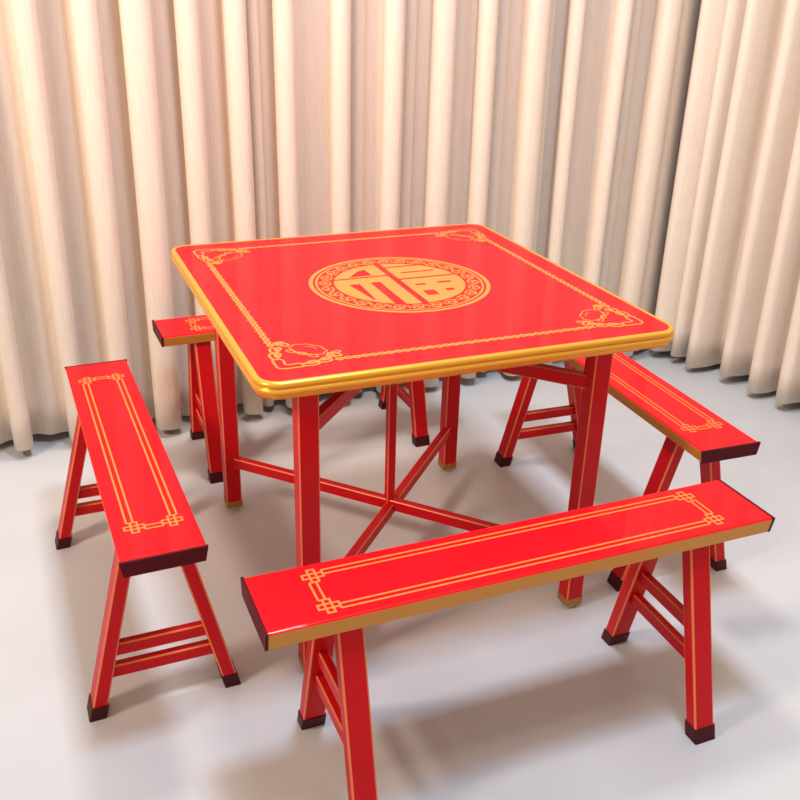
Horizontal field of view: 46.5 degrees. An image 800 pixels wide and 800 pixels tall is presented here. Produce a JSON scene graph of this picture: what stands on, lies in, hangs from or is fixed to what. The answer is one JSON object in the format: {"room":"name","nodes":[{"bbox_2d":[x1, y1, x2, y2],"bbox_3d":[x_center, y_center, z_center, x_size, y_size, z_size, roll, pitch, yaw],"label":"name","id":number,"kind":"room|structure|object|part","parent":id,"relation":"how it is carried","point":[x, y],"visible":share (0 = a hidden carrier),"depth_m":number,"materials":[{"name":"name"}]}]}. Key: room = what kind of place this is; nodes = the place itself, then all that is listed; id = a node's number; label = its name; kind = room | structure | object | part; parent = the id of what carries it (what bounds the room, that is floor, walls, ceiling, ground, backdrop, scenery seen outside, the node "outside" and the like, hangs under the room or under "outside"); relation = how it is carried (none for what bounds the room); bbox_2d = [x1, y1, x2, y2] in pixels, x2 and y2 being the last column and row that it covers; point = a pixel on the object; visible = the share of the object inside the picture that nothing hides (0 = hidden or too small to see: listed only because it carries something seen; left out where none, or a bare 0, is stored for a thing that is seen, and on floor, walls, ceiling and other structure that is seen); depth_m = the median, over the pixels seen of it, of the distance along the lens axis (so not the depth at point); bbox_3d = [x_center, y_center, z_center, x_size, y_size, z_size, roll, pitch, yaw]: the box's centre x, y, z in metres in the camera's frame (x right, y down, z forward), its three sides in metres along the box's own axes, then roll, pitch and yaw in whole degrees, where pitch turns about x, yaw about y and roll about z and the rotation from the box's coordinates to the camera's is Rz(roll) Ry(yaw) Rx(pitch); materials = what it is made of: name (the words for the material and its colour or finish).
{"room":"dining room","nodes":[
{"label":"dining room","id":0,"kind":"room"},
{"bbox_2d":[0,349,799,799],"bbox_3d":[-0.567,1.243,0.759,6.550,0.100,5.830,-8,26,-20],"label":"floor","id":1,"kind":"structure","parent":0,"point":[518,695],"depth_m":2.14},
{"bbox_2d":[55,359,240,721],"bbox_3d":[-0.629,0.293,2.174,0.327,0.444,0.968,-9,27,-22],"label":"bench","id":2,"kind":"object","parent":1,"relation":"on","point":[153,526],"visible":1,"depth_m":1.93,"materials":[{"name":"red wood"}]},
{"bbox_3d":[-0.844,0.189,2.421,0.145,0.410,0.049,-6,26,-16],"label":"leg","id":3,"kind":"part","parent":2,"relation":"part of","materials":[{"name":"red paint"}]},
{"bbox_3d":[-0.761,0.231,2.481,0.218,0.030,0.021,-9,27,-22],"label":"rail","id":4,"kind":"part","parent":2,"relation":"part of","materials":[{"name":"red paint"}]},
{"bbox_3d":[-0.763,0.276,2.503,0.243,0.030,0.020,-9,27,-21],"label":"rail","id":5,"kind":"part","parent":2,"relation":"part of","materials":[{"name":"red paint"}]},
{"bbox_3d":[-0.578,0.448,1.872,0.141,0.410,0.050,-13,28,-28],"label":"leg","id":6,"kind":"part","parent":2,"relation":"part of","materials":[{"name":"red paint"}]},
{"bbox_3d":[-0.618,0.105,2.090,0.157,0.030,0.958,-9,27,-22],"label":"seat","id":7,"kind":"part","parent":2,"relation":"part of","materials":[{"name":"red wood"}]},
{"bbox_3d":[-0.496,0.491,1.928,0.211,0.030,0.020,-9,27,-21],"label":"rail","id":8,"kind":"part","parent":2,"relation":"part of","materials":[{"name":"red paint"}]},
{"bbox_3d":[-0.497,0.538,1.948,0.235,0.030,0.020,-9,27,-21],"label":"rail","id":9,"kind":"part","parent":2,"relation":"part of","materials":[{"name":"red paint"}]},
{"bbox_3d":[-0.411,0.422,1.938,0.130,0.410,0.051,-4,25,-12],"label":"leg","id":10,"kind":"part","parent":2,"relation":"part of","materials":[{"name":"red paint"}]},
{"bbox_2d":[152,315,429,483],"bbox_3d":[-0.285,-0.071,2.987,0.938,0.447,0.343,-9,27,-22],"label":"bench","id":11,"kind":"object","parent":1,"relation":"on","point":[197,332],"visible":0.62,"depth_m":2.79,"materials":[{"name":"red wood"}]},
{"bbox_3d":[-0.282,-0.262,2.904,0.928,0.030,0.157,-9,27,-22],"label":"seat","id":12,"kind":"part","parent":11,"relation":"part of","materials":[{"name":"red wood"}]},
{"bbox_3d":[-0.641,-0.049,2.947,0.053,0.413,0.132,-9,27,-22],"label":"leg","id":13,"kind":"part","parent":11,"relation":"part of","materials":[{"name":"red paint"}]},
{"bbox_3d":[-0.605,0.027,2.882,0.020,0.030,0.217,-8,26,-21],"label":"rail","id":14,"kind":"part","parent":11,"relation":"part of","materials":[{"name":"red paint"}]},
{"bbox_3d":[-0.606,0.082,2.906,0.020,0.030,0.248,-8,26,-20],"label":"rail","id":15,"kind":"part","parent":11,"relation":"part of","materials":[{"name":"red paint"}]},
{"bbox_3d":[-0.568,0.029,2.783,0.049,0.413,0.142,-9,27,-22],"label":"leg","id":16,"kind":"part","parent":11,"relation":"part of","materials":[{"name":"red paint"}]},
{"bbox_3d":[-0.025,-0.147,3.197,0.052,0.413,0.135,-9,27,-22],"label":"leg","id":17,"kind":"part","parent":11,"relation":"part of","materials":[{"name":"red paint"}]},
{"bbox_3d":[0.012,-0.016,3.156,0.020,0.030,0.250,-9,27,-21],"label":"rail","id":18,"kind":"part","parent":11,"relation":"part of","materials":[{"name":"red paint"}]},
{"bbox_3d":[0.052,-0.069,3.032,0.048,0.413,0.143,-9,27,-22],"label":"leg","id":19,"kind":"part","parent":11,"relation":"part of","materials":[{"name":"red paint"}]},
{"bbox_2d":[0,0,700,450],"bbox_3d":[-0.935,-1.230,2.442,4.627,2.926,0.177,-9,27,-22],"label":"curtain","id":20,"kind":"object","parent":1,"relation":"on","point":[133,132],"visible":0.7,"depth_m":2.92,"materials":[{"name":"beige fabric"}]},
{"bbox_2d":[171,224,674,670],"bbox_3d":[-0.015,0.067,2.340,0.908,0.749,0.961,-8,26,-20],"label":"dining table","id":21,"kind":"object","parent":1,"relation":"on","point":[302,318],"visible":0.98,"depth_m":2.08,"materials":[{"name":"red wood"}]},
{"bbox_3d":[-0.470,-0.030,2.529,0.043,0.692,0.043,-8,26,-20],"label":"leg","id":22,"kind":"part","parent":21,"relation":"part of","materials":[{"name":"red paint"}]},
{"bbox_3d":[-0.190,0.256,1.922,0.043,0.692,0.043,-8,26,-20],"label":"leg","id":23,"kind":"part","parent":21,"relation":"part of","materials":[{"name":"red paint"}]},
{"bbox_3d":[-0.021,0.017,2.318,0.022,0.577,0.022,-8,26,-20],"label":"post","id":24,"kind":"part","parent":21,"relation":"part of","materials":[{"name":"red paint"}]},
{"bbox_3d":[-0.007,-0.258,2.191,0.908,0.034,0.961,-8,26,-20],"label":"edge moulding","id":25,"kind":"part","parent":21,"relation":"part of","materials":[{"name":"gold metal"}]},
{"bbox_3d":[0.156,-0.121,2.764,0.043,0.692,0.043,-8,26,-20],"label":"leg","id":26,"kind":"part","parent":21,"relation":"part of","materials":[{"name":"red paint"}]},
{"bbox_3d":[0.428,0.166,2.154,0.043,0.692,0.043,-8,26,-20],"label":"leg","id":27,"kind":"part","parent":21,"relation":"part of","materials":[{"name":"red paint"}]},
{"bbox_2d":[240,478,774,799],"bbox_3d":[0.226,0.473,1.828,1.034,0.448,0.361,-8,26,-21],"label":"bench","id":28,"kind":"object","parent":1,"relation":"on","point":[327,605],"visible":1,"depth_m":1.72,"materials":[{"name":"red wood"}]},
{"bbox_3d":[-0.155,0.496,1.792,0.051,0.410,0.142,-8,26,-21],"label":"leg","id":29,"kind":"part","parent":28,"relation":"part of","materials":[{"name":"red paint"}]},
{"bbox_3d":[-0.114,0.519,1.694,0.021,0.030,0.202,-8,26,-21],"label":"rail","id":30,"kind":"part","parent":28,"relation":"part of","materials":[{"name":"red paint"}]},
{"bbox_3d":[-0.116,0.582,1.723,0.020,0.030,0.239,-9,27,-21],"label":"rail","id":31,"kind":"part","parent":28,"relation":"part of","materials":[{"name":"red paint"}]},
{"bbox_3d":[-0.073,0.580,1.614,0.048,0.410,0.138,-8,26,-21],"label":"leg","id":32,"kind":"part","parent":28,"relation":"part of","materials":[{"name":"red paint"}]},
{"bbox_3d":[0.232,0.287,1.740,1.024,0.034,0.166,-8,26,-21],"label":"seat","id":33,"kind":"part","parent":28,"relation":"part of","materials":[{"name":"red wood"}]},
{"bbox_3d":[0.522,0.396,2.051,0.050,0.410,0.150,-5,25,-13],"label":"leg","id":34,"kind":"part","parent":28,"relation":"part of","materials":[{"name":"red paint"}]},
{"bbox_3d":[0.560,0.482,1.982,0.020,0.030,0.239,-8,26,-19],"label":"rail","id":35,"kind":"part","parent":28,"relation":"part of","materials":[{"name":"red paint"}]},
{"bbox_3d":[0.560,0.419,1.952,0.020,0.030,0.202,-8,26,-20],"label":"rail","id":36,"kind":"part","parent":28,"relation":"part of","materials":[{"name":"red paint"}]},
{"bbox_3d":[0.598,0.480,1.871,0.049,0.410,0.139,-10,27,-24],"label":"leg","id":37,"kind":"part","parent":28,"relation":"part of","materials":[{"name":"red paint"}]},
{"bbox_2d":[494,352,760,591],"bbox_3d":[0.585,0.113,2.634,0.334,0.449,0.990,-7,26,-19],"label":"bench","id":38,"kind":"object","parent":1,"relation":"on","point":[687,425],"visible":0.56,"depth_m":2.35,"materials":[{"name":"red wood"}]},
{"bbox_3d":[0.380,0.003,2.892,0.136,0.415,0.049,-6,26,-15],"label":"leg","id":39,"kind":"part","parent":38,"relation":"part of","materials":[{"name":"red paint"}]},
{"bbox_3d":[0.463,0.097,2.973,0.243,0.030,0.020,-8,26,-19],"label":"rail","id":40,"kind":"part","parent":38,"relation":"part of","materials":[{"name":"red paint"}]},
{"bbox_3d":[0.465,0.043,2.947,0.214,0.030,0.020,-8,26,-19],"label":"rail","id":41,"kind":"part","parent":38,"relation":"part of","materials":[{"name":"red paint"}]},
{"bbox_3d":[0.554,-0.020,2.953,0.137,0.415,0.049,-10,27,-24],"label":"leg","id":42,"kind":"part","parent":38,"relation":"part of","materials":[{"name":"red paint"}]},
{"bbox_3d":[0.613,0.277,2.308,0.138,0.415,0.049,-5,25,-13],"label":"leg","id":43,"kind":"part","parent":38,"relation":"part of","materials":[{"name":"red paint"}]},
{"bbox_3d":[0.586,-0.077,2.545,0.157,0.030,0.980,-7,26,-19],"label":"seat","id":44,"kind":"part","parent":38,"relation":"part of","materials":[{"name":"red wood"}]},
{"bbox_3d":[0.792,0.255,2.367,0.145,0.415,0.049,-9,27,-22],"label":"leg","id":45,"kind":"part","parent":38,"relation":"part of","materials":[{"name":"red paint"}]},
{"bbox_2d":[650,0,799,403],"bbox_3d":[1.720,-1.040,2.182,0.238,2.924,2.752,-10,27,-23],"label":"curtain","id":46,"kind":"object","parent":1,"relation":"on","point":[729,290],"visible":0.99,"depth_m":3.36,"materials":[{"name":"beige fabric"}]}
]}

